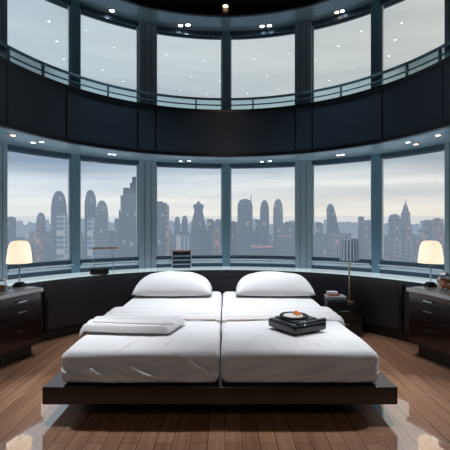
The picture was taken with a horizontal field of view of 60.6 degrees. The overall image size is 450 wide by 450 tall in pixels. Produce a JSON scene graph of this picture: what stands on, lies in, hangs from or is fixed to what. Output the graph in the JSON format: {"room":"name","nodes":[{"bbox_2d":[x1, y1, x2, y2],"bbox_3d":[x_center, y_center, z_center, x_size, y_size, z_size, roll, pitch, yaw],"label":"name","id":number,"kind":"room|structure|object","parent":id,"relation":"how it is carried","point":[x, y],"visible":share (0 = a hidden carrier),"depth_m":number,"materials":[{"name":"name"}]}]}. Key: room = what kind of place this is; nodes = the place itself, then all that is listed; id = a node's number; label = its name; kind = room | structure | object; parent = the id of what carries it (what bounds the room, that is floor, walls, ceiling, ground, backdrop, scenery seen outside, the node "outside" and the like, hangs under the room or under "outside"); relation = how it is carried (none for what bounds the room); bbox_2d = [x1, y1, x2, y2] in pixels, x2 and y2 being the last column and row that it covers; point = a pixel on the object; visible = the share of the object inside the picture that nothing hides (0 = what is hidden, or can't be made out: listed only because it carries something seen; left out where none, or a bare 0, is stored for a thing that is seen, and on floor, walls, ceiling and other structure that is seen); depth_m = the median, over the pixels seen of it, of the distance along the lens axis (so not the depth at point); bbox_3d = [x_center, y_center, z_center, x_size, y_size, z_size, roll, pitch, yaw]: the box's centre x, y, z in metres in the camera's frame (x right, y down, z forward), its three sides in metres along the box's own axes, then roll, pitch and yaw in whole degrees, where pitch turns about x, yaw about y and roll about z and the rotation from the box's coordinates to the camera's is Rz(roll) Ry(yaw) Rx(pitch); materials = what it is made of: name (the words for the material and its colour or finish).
{"room":"bedroom","nodes":[
{"label":"bedroom","id":0,"kind":"room"},
{"bbox_2d":[8,266,433,332],"bbox_3d":[0.000,0.980,2.250,6.200,0.680,7.700,0,0,0],"label":"wall","id":1,"kind":"structure","parent":0,"point":[72,303],"depth_m":4.80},
{"bbox_2d":[7,144,73,279],"bbox_3d":[-2.322,-0.160,4.821,0.199,1.600,0.853,0,0,38],"label":"window","id":2,"kind":"structure","parent":1,"relation":"in","point":[14,274],"depth_m":4.82,"materials":[{"name":"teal metal"}]},
{"bbox_2d":[43,283,47,332],"bbox_3d":[-2.051,0.990,4.404,0.031,0.660,0.040,0,0,34],"label":"trim","id":3,"kind":"structure","parent":1,"relation":"attached to","point":[45,292],"depth_m":4.39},
{"bbox_2d":[68,154,80,272],"bbox_3d":[-2.036,-0.155,5.203,0.162,1.590,0.101,0,0,-43],"label":"trim","id":4,"kind":"structure","parent":1,"relation":"attached to","point":[74,163],"depth_m":5.15,"materials":[{"name":"grey metal"}]},
{"bbox_2d":[80,155,139,271],"bbox_3d":[-1.631,-0.160,5.459,0.858,1.600,0.200,0,0,-34],"label":"window","id":5,"kind":"structure","parent":1,"relation":"in","point":[119,261],"depth_m":5.47,"materials":[{"name":"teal metal"}]},
{"bbox_2d":[136,160,156,268],"bbox_3d":[-1.165,-0.155,5.746,0.307,1.590,0.154,0,0,-23],"label":"trim","id":6,"kind":"structure","parent":1,"relation":"attached to","point":[146,171],"depth_m":5.68,"materials":[{"name":"grey metal"}]},
{"bbox_2d":[156,162,221,267],"bbox_3d":[-0.544,-0.160,5.893,1.043,1.600,0.213,0,0,-11],"label":"window","id":7,"kind":"structure","parent":1,"relation":"in","point":[167,260],"depth_m":5.92,"materials":[{"name":"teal metal"}]},
{"bbox_2d":[7,270,423,286],"bbox_3d":[0.000,0.659,1.940,4.960,0.042,7.080,0,0,0],"label":"trim","id":8,"kind":"structure","parent":1,"relation":"attached to","point":[193,271],"depth_m":4.96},
{"bbox_2d":[0,266,442,285],"bbox_3d":[0.000,0.652,2.170,5.880,0.025,7.540,0,0,0],"label":"trim ledge","id":9,"kind":"object","parent":1,"relation":"on","point":[11,282],"visible":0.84,"depth_m":5.08,"materials":[{"name":"stone"}]},
{"bbox_2d":[90,268,108,274],"bbox_3d":[-1.616,0.599,4.958,0.230,0.083,0.100,0,0,-18],"label":"box","id":10,"kind":"object","parent":9,"relation":"on","point":[93,271],"visible":1,"depth_m":4.92,"materials":[{"name":"plastic"}]},
{"bbox_2d":[92,247,117,272],"bbox_3d":[-1.588,0.468,5.087,0.330,0.345,0.060,0,0,-18],"label":"wire stand","id":11,"kind":"object","parent":9,"relation":"on","point":[94,248],"visible":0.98,"depth_m":5.06,"materials":[{"name":"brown metal"}]},
{"bbox_2d":[172,250,191,268],"bbox_3d":[-0.639,0.504,5.660,0.286,0.272,0.132,0,0,-8],"label":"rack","id":12,"kind":"object","parent":9,"relation":"on","point":[180,258],"visible":1,"depth_m":5.60,"materials":[{"name":"metal"}]},
{"bbox_2d":[31,323,418,344],"bbox_3d":[0.000,1.272,1.950,5.000,0.095,7.100,0,0,0],"label":"baseboard","id":13,"kind":"structure","parent":1,"relation":"attached to","point":[404,336],"depth_m":4.54,"materials":[{"name":"black wood"}]},
{"bbox_2d":[221,164,231,265],"bbox_3d":[0.018,-0.155,6.000,0.167,1.590,0.101,0,0,0],"label":"trim","id":14,"kind":"structure","parent":1,"relation":"attached to","point":[226,171],"depth_m":5.95,"materials":[{"name":"metal"}]},
{"bbox_2d":[230,162,294,267],"bbox_3d":[0.575,-0.160,5.887,1.034,1.600,0.213,0,0,11],"label":"window","id":15,"kind":"structure","parent":1,"relation":"in","point":[272,260],"depth_m":5.90,"materials":[{"name":"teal metal"}]},
{"bbox_2d":[295,160,313,268],"bbox_3d":[1.181,-0.155,5.739,0.287,1.590,0.154,0,0,23],"label":"trim","id":16,"kind":"structure","parent":1,"relation":"attached to","point":[304,170],"depth_m":5.68,"materials":[{"name":"metal"}]},
{"bbox_2d":[311,155,370,271],"bbox_3d":[1.642,-0.160,5.450,0.872,1.600,0.200,0,0,34],"label":"window","id":17,"kind":"structure","parent":1,"relation":"in","point":[330,261],"depth_m":5.47,"materials":[{"name":"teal metal"}]},
{"bbox_2d":[371,154,383,272],"bbox_3d":[2.051,-0.155,5.189,0.162,1.590,0.100,0,0,43],"label":"trim","id":18,"kind":"structure","parent":1,"relation":"attached to","point":[377,163],"depth_m":5.14,"materials":[{"name":"metal"}]},
{"bbox_2d":[399,282,403,331],"bbox_3d":[2.030,0.990,4.434,0.031,0.660,0.040,0,0,-35],"label":"trim","id":19,"kind":"structure","parent":1,"relation":"attached to","point":[401,286],"depth_m":4.42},
{"bbox_2d":[378,144,443,278],"bbox_3d":[2.335,-0.160,4.803,0.200,1.600,0.857,0,0,-38],"label":"window","id":20,"kind":"structure","parent":1,"relation":"in","point":[425,273],"depth_m":4.82,"materials":[{"name":"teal metal"}]},
{"bbox_2d":[0,331,449,449],"bbox_3d":[0.000,1.320,2.250,6.200,0.001,7.700,0,0,0],"label":"floor","id":21,"kind":"structure","parent":0,"point":[420,420],"depth_m":2.59,"materials":[{"name":"brown wood"}]},
{"bbox_2d":[0,286,43,366],"bbox_3d":[-2.187,0.980,3.393,0.466,0.680,1.398,0,0,10],"label":"dresser","id":22,"kind":"object","parent":21,"relation":"on","point":[20,307],"visible":0.99,"depth_m":3.70,"materials":[{"name":"paint"}]},
{"bbox_2d":[0,278,6,290],"bbox_3d":[-2.173,0.577,3.753,0.090,0.124,0.090,0,0,0],"label":"candle jar","id":23,"kind":"object","parent":22,"relation":"on","point":[2,287],"visible":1,"depth_m":3.74,"materials":[{"name":"clear glass"}]},
{"bbox_2d":[6,241,31,286],"bbox_3d":[-2.140,0.402,4.007,0.244,0.477,0.244,0,0,0],"label":"table lamp","id":24,"kind":"object","parent":22,"relation":"on","point":[18,252],"visible":1,"depth_m":3.93,"materials":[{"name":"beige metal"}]},
{"bbox_2d":[42,318,397,403],"bbox_3d":[-0.034,1.208,3.870,2.404,0.225,2.540,0,0,0],"label":"platform bed","id":25,"kind":"object","parent":21,"relation":"on","point":[56,391],"visible":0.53,"depth_m":2.60,"materials":[{"name":"brown wood"}]},
{"bbox_2d":[61,292,221,382],"bbox_3d":[-0.610,0.960,3.832,1.146,0.267,2.520,0,0,0],"label":"mattress","id":26,"kind":"object","parent":25,"relation":"on","point":[190,353],"visible":0.78,"depth_m":2.67,"materials":[{"name":"white fabric"}]},
{"bbox_2d":[79,316,186,337],"bbox_3d":[-0.759,0.836,3.192,0.826,0.122,0.386,0,0,3],"label":"folded blanket","id":27,"kind":"object","parent":26,"relation":"on","point":[110,324],"visible":1,"depth_m":3.07,"materials":[{"name":"white fabric"}]},
{"bbox_2d":[131,271,211,295],"bbox_3d":[-0.640,0.722,4.830,0.950,0.275,0.540,0,0,-1],"label":"pillow","id":28,"kind":"object","parent":26,"relation":"on","point":[165,283],"visible":1,"depth_m":4.60,"materials":[{"name":"fabric"}]},
{"bbox_2d":[221,292,378,382],"bbox_3d":[0.542,0.960,3.839,1.147,0.267,2.507,0,0,0],"label":"mattress","id":29,"kind":"object","parent":25,"relation":"on","point":[252,350],"visible":0.8,"depth_m":2.69,"materials":[{"name":"white fabric"}]},
{"bbox_2d":[236,271,315,295],"bbox_3d":[0.610,0.724,4.830,0.950,0.272,0.540,0,0,2],"label":"pillow","id":30,"kind":"object","parent":29,"relation":"on","point":[266,283],"visible":1,"depth_m":4.60,"materials":[{"name":"fabric"}]},
{"bbox_2d":[268,310,325,334],"bbox_3d":[0.591,0.780,3.169,0.344,0.135,0.346,0,0,-31],"label":"record player","id":31,"kind":"object","parent":29,"relation":"on","point":[295,323],"visible":1,"depth_m":3.08,"materials":[{"name":"plastic"}]},
{"bbox_2d":[319,300,362,335],"bbox_3d":[1.405,1.134,4.685,0.440,0.372,0.360,0,0,0],"label":"nightstand","id":32,"kind":"object","parent":21,"relation":"on","point":[351,313],"visible":0.58,"depth_m":4.52,"materials":[{"name":"paint"}]},
{"bbox_2d":[324,299,346,304],"bbox_3d":[1.335,0.930,4.655,0.235,0.034,0.180,0,0,0],"label":"book","id":33,"kind":"object","parent":32,"relation":"on","point":[325,301],"visible":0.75,"depth_m":4.57,"materials":[{"name":"paper"}]},
{"bbox_2d":[325,298,346,301],"bbox_3d":[1.339,0.897,4.655,0.225,0.030,0.170,0,0,-3],"label":"book","id":34,"kind":"object","parent":33,"relation":"on","point":[328,300],"visible":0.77,"depth_m":4.57,"materials":[{"name":"paper"}]},
{"bbox_2d":[324,294,346,298],"bbox_3d":[1.329,0.867,4.655,0.230,0.030,0.175,0,0,2],"label":"book","id":35,"kind":"object","parent":34,"relation":"on","point":[341,296],"visible":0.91,"depth_m":4.57,"materials":[{"name":"paper"}]},
{"bbox_2d":[340,239,358,302],"bbox_3d":[1.525,0.559,4.725,0.227,0.775,0.228,0,0,0],"label":"table lamp","id":36,"kind":"object","parent":32,"relation":"on","point":[349,248],"visible":0.96,"depth_m":4.64,"materials":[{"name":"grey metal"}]},
{"bbox_2d":[406,286,449,366],"bbox_3d":[2.187,0.980,3.393,0.466,0.680,1.398,0,0,-10],"label":"dresser","id":37,"kind":"object","parent":21,"relation":"on","point":[429,307],"visible":1,"depth_m":3.70,"materials":[{"name":"paint"}]},
{"bbox_2d":[418,241,443,286],"bbox_3d":[2.140,0.402,4.007,0.244,0.477,0.244,0,0,0],"label":"table lamp","id":38,"kind":"object","parent":37,"relation":"on","point":[430,252],"visible":0.99,"depth_m":3.92,"materials":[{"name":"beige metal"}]},
{"bbox_2d":[436,271,449,291],"bbox_3d":[2.169,0.546,3.764,0.184,0.186,0.184,0,0,0],"label":"glass jar","id":39,"kind":"object","parent":37,"relation":"on","point":[446,274],"visible":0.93,"depth_m":3.78,"materials":[{"name":"clear glass"}]},
{"bbox_2d":[0,127,449,163],"bbox_3d":[0.000,-0.975,2.250,6.200,0.050,7.700,0,0,0],"label":"ceiling","id":40,"kind":"structure","parent":0,"point":[428,139],"depth_m":4.98,"materials":[{"name":"paint"}]},
{"bbox_2d":[73,0,376,31],"bbox_3d":[0.000,-3.040,2.250,6.200,0.080,7.700,0,0,0],"label":"ceiling","id":41,"kind":"structure","parent":0,"point":[123,9],"depth_m":5.54,"materials":[{"name":"paint"}]},
{"bbox_2d":[45,0,404,39],"bbox_3d":[0.000,-3.015,2.250,6.200,0.170,7.700,0,0,0],"label":"wall","id":42,"kind":"structure","parent":0,"point":[50,1],"depth_m":5.65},
{"bbox_2d":[121,0,328,16],"bbox_3d":[0.000,-3.022,1.950,5.000,0.115,7.100,0,0,0],"label":"trim","id":43,"kind":"structure","parent":42,"relation":"attached to","point":[158,5],"depth_m":5.37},
{"bbox_2d":[160,0,289,6],"bbox_3d":[0.000,-3.130,2.250,6.200,0.100,7.700,0,0,0],"label":"ceiling","id":44,"kind":"structure","parent":0,"point":[203,3],"depth_m":5.33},
{"bbox_2d":[0,61,449,168],"bbox_3d":[0.000,-1.200,2.250,6.200,0.620,7.700,0,0,0],"label":"wall","id":45,"kind":"structure","parent":0,"point":[36,104],"depth_m":4.52,"materials":[{"name":"black paint"}]},
{"bbox_2d":[7,64,8,122],"bbox_3d":[-2.003,-1.215,3.553,0.007,0.590,0.017,0,0,15],"label":"trim","id":46,"kind":"structure","parent":45,"relation":"attached to","point":[7,64],"depth_m":3.54,"materials":[{"name":"black"}]},
{"bbox_2d":[66,88,67,137],"bbox_3d":[-1.714,-1.215,4.174,0.007,0.590,0.017,0,0,34],"label":"trim","id":47,"kind":"structure","parent":45,"relation":"attached to","point":[66,88],"depth_m":4.17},
{"bbox_2d":[68,0,80,88],"bbox_3d":[-2.036,-2.245,5.203,0.162,1.510,0.101,0,0,-43],"label":"trim","id":48,"kind":"structure","parent":45,"relation":"attached to","point":[74,12],"depth_m":5.15,"materials":[{"name":"grey metal"}]},
{"bbox_2d":[80,4,137,28],"bbox_3d":[-1.655,-2.255,5.496,0.858,1.490,0.110,0,0,-34],"label":"window","id":49,"kind":"structure","parent":45,"relation":"in","point":[91,11],"depth_m":5.47,"materials":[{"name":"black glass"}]},
{"bbox_2d":[136,20,156,104],"bbox_3d":[-1.165,-2.245,5.746,0.307,1.510,0.154,0,0,-23],"label":"trim","id":50,"kind":"structure","parent":45,"relation":"attached to","point":[146,32],"depth_m":5.68,"materials":[{"name":"grey metal"}]},
{"bbox_2d":[156,25,221,38],"bbox_3d":[-0.552,-2.255,5.937,1.043,1.490,0.124,0,0,-11],"label":"window","id":51,"kind":"structure","parent":45,"relation":"in","point":[168,30],"depth_m":5.92,"materials":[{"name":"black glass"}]},
{"bbox_2d":[0,120,449,156],"bbox_3d":[0.000,-0.920,1.765,4.260,0.040,6.730,0,0,0],"label":"trim","id":52,"kind":"structure","parent":45,"relation":"attached to","point":[3,124],"depth_m":4.44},
{"bbox_2d":[0,56,449,112],"bbox_3d":[0.000,-1.500,1.770,4.280,0.040,6.740,0,0,0],"label":"trim","id":53,"kind":"structure","parent":45,"relation":"attached to","point":[2,59],"depth_m":4.49,"materials":[{"name":"black metal"}]},
{"bbox_2d":[0,0,449,108],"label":"railing","id":54,"kind":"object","parent":45,"relation":"in","point":[67,3],"depth_m":4.15,"materials":[{"name":"metal"}]},
{"bbox_2d":[221,31,231,109],"bbox_3d":[0.018,-2.245,6.000,0.167,1.510,0.101,0,0,0],"label":"trim","id":55,"kind":"structure","parent":45,"relation":"attached to","point":[226,39],"depth_m":5.95,"materials":[{"name":"grey metal"}]},
{"bbox_2d":[230,25,294,37],"bbox_3d":[0.584,-2.255,5.931,1.034,1.490,0.123,0,0,11],"label":"trim","id":56,"kind":"structure","parent":45,"relation":"in","point":[281,30],"depth_m":5.92,"materials":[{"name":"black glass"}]},
{"bbox_2d":[295,20,313,104],"bbox_3d":[1.181,-2.245,5.739,0.287,1.510,0.154,0,0,23],"label":"trim","id":57,"kind":"structure","parent":45,"relation":"attached to","point":[304,31],"depth_m":5.68,"materials":[{"name":"grey metal"}]},
{"bbox_2d":[312,4,370,27],"bbox_3d":[1.667,-2.255,5.488,0.872,1.490,0.110,0,0,34],"label":"trim","id":58,"kind":"structure","parent":45,"relation":"in","point":[367,8],"depth_m":5.46,"materials":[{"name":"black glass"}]},
{"bbox_2d":[371,0,383,87],"bbox_3d":[2.051,-2.245,5.189,0.162,1.510,0.100,0,0,43],"label":"trim","id":59,"kind":"structure","parent":45,"relation":"attached to","point":[377,10],"depth_m":5.14,"materials":[{"name":"grey metal"}]},
{"bbox_2d":[381,89,382,137],"bbox_3d":[1.705,-1.215,4.187,0.007,0.590,0.017,0,0,-35],"label":"trim","id":60,"kind":"structure","parent":45,"relation":"attached to","point":[381,89],"depth_m":4.18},
{"bbox_2d":[381,0,396,6],"bbox_3d":[2.370,-2.255,4.831,0.109,1.490,0.857,0,0,-38],"label":"window","id":61,"kind":"structure","parent":45,"relation":"in","point":[383,2],"depth_m":5.09,"materials":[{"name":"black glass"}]},
{"bbox_2d":[441,64,442,122],"bbox_3d":[2.003,-1.215,3.553,0.007,0.590,0.017,0,0,-15],"label":"trim","id":62,"kind":"structure","parent":45,"relation":"attached to","point":[442,64],"depth_m":3.54,"materials":[{"name":"black"}]},
{"label":"outside","id":63,"kind":"structure","parent":0,"visible":0},
{"label":"ground","id":64,"kind":"structure","parent":63,"visible":0},
{"bbox_2d":[7,217,15,271],"bbox_3d":[-377.091,53.319,680.000,11.454,136.002,9.163,0,0,0],"label":"tower","id":65,"kind":"structure","parent":64,"relation":"on","point":[11,221],"depth_m":675.42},
{"bbox_2d":[16,221,22,236],"bbox_3d":[-612.816,54.124,1150.000,14.410,134.392,11.528,0,0,0],"label":"tower","id":66,"kind":"structure","parent":64,"relation":"on","point":[19,224],"depth_m":1144.18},
{"bbox_2d":[23,225,28,237],"bbox_3d":[-630.772,60.239,1212.000,18.677,122.162,14.942,0,0,0],"label":"tower","id":67,"kind":"structure","parent":64,"relation":"on","point":[25,227],"depth_m":1205.54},
{"bbox_2d":[29,232,33,269],"bbox_3d":[-379.517,67.403,767.000,15.417,107.835,12.334,0,0,0],"label":"building","id":68,"kind":"structure","parent":64,"relation":"on","point":[31,234],"depth_m":760.88,"materials":[{"name":"grey"}]},
{"bbox_2d":[34,230,42,268],"bbox_3d":[-227.675,63.788,470.000,8.526,115.064,6.820,0,0,0],"label":"tower","id":69,"kind":"structure","parent":64,"relation":"on","point":[38,234],"depth_m":466.60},
{"bbox_2d":[36,212,45,268],"bbox_3d":[-329.766,49.466,690.000,14.282,143.709,14.282,0,0,0],"label":"tower","id":70,"kind":"structure","parent":64,"relation":"on","point":[40,221],"depth_m":685.56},
{"bbox_2d":[46,231,50,267],"bbox_3d":[-399.143,67.437,871.000,11.016,107.766,8.813,0,0,0],"label":"building","id":71,"kind":"structure","parent":64,"relation":"on","point":[48,233],"depth_m":866.63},
{"bbox_2d":[51,191,66,267],"bbox_3d":[-241.455,35.942,560.000,19.560,170.755,19.560,0,0,0],"label":"tower","id":72,"kind":"structure","parent":64,"relation":"on","point":[58,205],"depth_m":551.00,"materials":[{"name":"grey"}]},
{"bbox_2d":[56,213,67,266],"bbox_3d":[-211.299,53.111,500.000,11.661,136.417,9.329,0,0,0],"label":"tower","id":73,"kind":"structure","parent":64,"relation":"on","point":[61,218],"depth_m":495.36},
{"bbox_2d":[81,232,83,265],"bbox_3d":[-289.754,67.690,767.000,13.005,107.260,10.404,0,0,0],"label":"building","id":74,"kind":"structure","parent":64,"relation":"on","point":[82,233],"depth_m":765.36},
{"bbox_2d":[84,190,95,258],"bbox_3d":[-209.610,33.395,600.000,16.300,175.850,16.300,0,0,0],"label":"tower","id":75,"kind":"structure","parent":64,"relation":"on","point":[90,199],"depth_m":592.58,"materials":[{"name":"grey"}]},
{"bbox_2d":[87,217,94,264],"bbox_3d":[-167.065,55.829,480.000,7.463,130.982,5.970,0,0,0],"label":"tower","id":76,"kind":"structure","parent":64,"relation":"on","point":[90,220],"depth_m":476.96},
{"bbox_2d":[95,200,107,263],"bbox_3d":[-178.909,42.850,560.000,16.662,156.940,16.662,0,0,0],"label":"tower","id":77,"kind":"structure","parent":64,"relation":"on","point":[101,220],"depth_m":552.34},
{"bbox_2d":[108,230,114,263],"bbox_3d":[-243.023,66.364,819.000,13.961,109.912,11.169,0,0,0],"label":"building","id":78,"kind":"structure","parent":64,"relation":"on","point":[111,233],"depth_m":813.33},
{"bbox_2d":[115,218,118,256],"bbox_3d":[-195.455,54.637,700.000,9.070,133.366,7.256,0,0,0],"label":"tower","id":79,"kind":"structure","parent":64,"relation":"on","point":[116,219],"depth_m":696.35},
{"bbox_2d":[119,188,129,262],"bbox_3d":[-111.130,39.998,430.000,12.257,162.645,12.257,0,0,0],"label":"tower","id":80,"kind":"structure","parent":64,"relation":"on","point":[124,199],"depth_m":423.91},
{"bbox_2d":[129,177,135,262],"bbox_3d":[-92.182,36.348,390.000,9.096,169.943,9.096,0,0,0],"label":"tower","id":81,"kind":"structure","parent":64,"relation":"on","point":[132,197],"depth_m":385.41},
{"bbox_2d":[157,201,166,261],"bbox_3d":[-72.039,47.537,430.000,13.371,147.567,10.697,0,0,0],"label":"tower","id":82,"kind":"structure","parent":64,"relation":"on","point":[161,207],"depth_m":424.63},
{"bbox_2d":[166,205,168,255],"bbox_3d":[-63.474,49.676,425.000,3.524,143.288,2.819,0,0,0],"label":"tower","id":83,"kind":"structure","parent":64,"relation":"on","point":[167,206],"depth_m":423.60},
{"bbox_2d":[169,230,172,255],"bbox_3d":[-125.539,66.047,871.000,13.878,110.545,11.102,0,0,0],"label":"building","id":84,"kind":"structure","parent":64,"relation":"on","point":[170,231],"depth_m":865.36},
{"bbox_2d":[169,221,173,233],"bbox_3d":[-163.541,54.286,1150.000,19.151,134.068,15.321,0,0,0],"label":"tower","id":85,"kind":"structure","parent":64,"relation":"on","point":[171,223],"depth_m":1142.22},
{"bbox_2d":[174,217,179,233],"bbox_3d":[-111.740,50.732,900.000,13.971,141.176,13.971,0,0,0],"label":"tower","id":86,"kind":"structure","parent":64,"relation":"on","point":[177,220],"depth_m":893.70,"materials":[{"name":"grey"}]},
{"bbox_2d":[174,234,190,249],"bbox_3d":[-45.260,65.752,410.000,16.468,111.137,13.174,0,0,0],"label":"tower","id":87,"kind":"structure","parent":64,"relation":"on","point":[181,241],"depth_m":403.41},
{"bbox_2d":[181,215,187,230],"bbox_3d":[-98.151,49.070,940.000,15.808,144.499,15.808,0,0,0],"label":"tower","id":88,"kind":"structure","parent":64,"relation":"on","point":[184,227],"depth_m":932.94,"materials":[{"name":"grey"}]},
{"bbox_2d":[191,201,205,260],"bbox_3d":[-42.675,41.235,620.000,25.204,160.171,25.204,0,0,0],"label":"tower","id":89,"kind":"structure","parent":64,"relation":"on","point":[198,226],"depth_m":610.79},
{"bbox_2d":[207,219,214,260],"bbox_3d":[-22.545,55.846,620.000,11.229,130.948,11.229,0,0,0],"label":"tower","id":90,"kind":"structure","parent":64,"relation":"on","point":[210,225],"depth_m":614.53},
{"bbox_2d":[212,231,219,260],"bbox_3d":[-10.052,64.011,430.000,8.914,114.619,7.131,0,0,0],"label":"tower","id":91,"kind":"structure","parent":64,"relation":"on","point":[215,234],"depth_m":426.40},
{"bbox_2d":[215,219,220,260],"bbox_3d":[-10.442,56.002,600.000,11.643,130.635,11.643,0,0,0],"label":"tower","id":92,"kind":"structure","parent":64,"relation":"on","point":[217,221],"depth_m":594.61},
{"bbox_2d":[232,221,236,260],"bbox_3d":[14.130,57.439,640.000,11.609,127.762,9.287,0,0,0],"label":"tower","id":93,"kind":"structure","parent":64,"relation":"on","point":[234,224],"depth_m":635.43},
{"bbox_2d":[237,195,252,260],"bbox_3d":[27.013,40.569,520.000,20.181,161.502,20.181,0,0,0],"label":"tower","id":94,"kind":"structure","parent":64,"relation":"on","point":[245,208],"depth_m":510.33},
{"bbox_2d":[255,219,259,243],"bbox_3d":[60.000,55.546,700.000,9.070,131.547,7.256,0,0,0],"label":"tower","id":95,"kind":"structure","parent":64,"relation":"on","point":[257,221],"depth_m":696.35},
{"bbox_2d":[251,244,272,260],"bbox_3d":[36.974,70.537,390.000,21.021,101.567,17.658,0,0,0],"label":"building","id":96,"kind":"structure","parent":64,"relation":"on","point":[256,249],"depth_m":381.94,"materials":[{"name":"grey"}]},
{"bbox_2d":[260,200,268,244],"bbox_3d":[57.455,42.485,560.000,13.040,157.671,13.040,0,0,0],"label":"tower","id":97,"kind":"structure","parent":64,"relation":"on","point":[264,209],"depth_m":553.83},
{"bbox_2d":[273,199,282,255],"bbox_3d":[82.597,40.407,600.000,14.747,161.825,14.747,0,0,0],"label":"tower","id":98,"kind":"structure","parent":64,"relation":"on","point":[278,209],"depth_m":593.30,"materials":[{"name":"grey"}]},
{"bbox_2d":[277,234,291,261],"bbox_3d":[63.364,65.685,410.000,13.812,111.270,11.602,0,0,0],"label":"tower","id":99,"kind":"structure","parent":64,"relation":"on","point":[284,240],"depth_m":404.69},
{"bbox_2d":[283,222,294,261],"bbox_3d":[109.714,57.767,660.000,18.813,127.106,15.051,0,0,0],"label":"tower","id":100,"kind":"structure","parent":64,"relation":"on","point":[288,227],"depth_m":652.41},
{"bbox_2d":[316,222,322,262],"bbox_3d":[157.091,58.374,640.000,9.951,125.891,7.961,0,0,0],"label":"tower","id":101,"kind":"structure","parent":64,"relation":"on","point":[319,226],"depth_m":636.05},
{"bbox_2d":[323,234,326,262],"bbox_3d":[230.885,70.563,871.000,16.205,101.515,12.964,0,0,0],"label":"building","id":102,"kind":"structure","parent":64,"relation":"on","point":[324,235],"depth_m":864.72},
{"bbox_2d":[327,204,338,256],"bbox_3d":[158.545,45.425,560.000,18.111,151.790,18.111,0,0,0],"label":"tower","id":103,"kind":"structure","parent":64,"relation":"on","point":[332,224],"depth_m":552.75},
{"bbox_2d":[328,231,343,263],"bbox_3d":[123.974,64.150,430.000,15.600,114.340,12.480,0,0,0],"label":"tower","id":104,"kind":"structure","parent":64,"relation":"on","point":[334,237],"depth_m":423.81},
{"bbox_2d":[338,222,345,232],"bbox_3d":[405.808,55.365,1336.000,24.111,131.911,19.289,0,0,0],"label":"tower","id":105,"kind":"structure","parent":64,"relation":"on","point":[341,224],"depth_m":1326.30,"materials":[{"name":"grey"}]},
{"bbox_2d":[344,222,351,237],"bbox_3d":[367.620,55.546,1150.000,19.354,131.548,15.483,0,0,0],"label":"tower","id":106,"kind":"structure","parent":64,"relation":"on","point":[348,228],"depth_m":1142.22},
{"bbox_2d":[351,222,357,237],"bbox_3d":[406.284,56.616,1212.000,20.974,129.408,16.779,0,0,0],"label":"tower","id":107,"kind":"structure","parent":64,"relation":"on","point":[354,225],"depth_m":1203.48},
{"bbox_2d":[358,216,363,264],"bbox_3d":[233.143,53.267,660.000,8.552,136.106,6.841,0,0,0],"label":"tower","id":108,"kind":"structure","parent":64,"relation":"on","point":[360,218],"depth_m":656.56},
{"bbox_2d":[362,220,370,265],"bbox_3d":[235.221,56.608,640.000,11.609,129.424,9.287,0,0,0],"label":"tower","id":109,"kind":"structure","parent":64,"relation":"on","point":[366,225],"depth_m":635.43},
{"bbox_2d":[385,235,387,266],"bbox_3d":[345.174,71.497,819.000,11.136,99.646,8.909,0,0,0],"label":"building","id":110,"kind":"structure","parent":64,"relation":"on","point":[386,236],"depth_m":814.52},
{"bbox_2d":[388,214,400,267],"bbox_3d":[228.935,53.253,520.000,14.126,136.134,14.126,0,0,0],"label":"tower","id":111,"kind":"structure","parent":64,"relation":"on","point":[394,220],"depth_m":513.46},
{"bbox_2d":[401,199,411,268],"bbox_3d":[262.545,42.115,560.000,15.156,158.411,15.156,0,0,0],"label":"tower","id":112,"kind":"structure","parent":64,"relation":"on","point":[406,227],"depth_m":553.42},
{"bbox_2d":[412,234,418,269],"bbox_3d":[403.857,70.047,819.000,13.281,102.547,10.625,0,0,0],"label":"building","id":113,"kind":"structure","parent":64,"relation":"on","point":[415,237],"depth_m":813.72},
{"bbox_2d":[418,229,421,269],"bbox_3d":[443.579,65.690,871.000,11.724,111.260,9.379,0,0,0],"label":"building","id":114,"kind":"structure","parent":64,"relation":"on","point":[419,230],"depth_m":866.41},
{"bbox_2d":[422,220,431,270],"bbox_3d":[325.299,56.735,620.000,11.247,129.171,8.997,0,0,0],"label":"tower","id":115,"kind":"structure","parent":64,"relation":"on","point":[426,224],"depth_m":615.58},
{"bbox_2d":[432,218,443,271],"bbox_3d":[331.948,55.205,600.000,12.438,132.229,9.951,0,0,0],"label":"tower","id":116,"kind":"structure","parent":64,"relation":"on","point":[437,223],"depth_m":595.04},
{"bbox_3d":[-2.846,-1.230,1.432,0.509,3.740,6.065,0,0,0],"label":"wall","id":117,"kind":"structure","parent":0,"visible":0},
{"bbox_2d":[0,0,6,43],"bbox_3d":[-2.629,-2.245,4.410,0.154,1.510,0.242,0,0,28],"label":"trim","id":118,"kind":"structure","parent":117,"relation":"attached to","point":[3,3],"depth_m":4.42,"materials":[{"name":"grey metal"}]},
{"bbox_2d":[0,142,6,279],"bbox_3d":[-2.629,-0.155,4.410,0.154,1.590,0.242,0,0,28],"label":"trim","id":119,"kind":"structure","parent":117,"relation":"attached to","point":[3,146],"depth_m":4.42,"materials":[{"name":"grey metal"}]},
{"bbox_3d":[2.851,-1.230,1.422,0.498,3.740,6.044,0,0,0],"label":"wall","id":120,"kind":"structure","parent":0,"visible":0},
{"bbox_2d":[444,0,449,42],"bbox_3d":[2.640,-2.245,4.389,0.154,1.510,0.240,0,0,-28],"label":"trim","id":121,"kind":"structure","parent":120,"relation":"attached to","point":[446,2],"depth_m":4.42,"materials":[{"name":"grey metal"}]},
{"bbox_2d":[444,142,449,278],"bbox_3d":[2.640,-0.155,4.389,0.154,1.590,0.240,0,0,-28],"label":"trim","id":122,"kind":"structure","parent":120,"relation":"attached to","point":[446,144],"depth_m":4.41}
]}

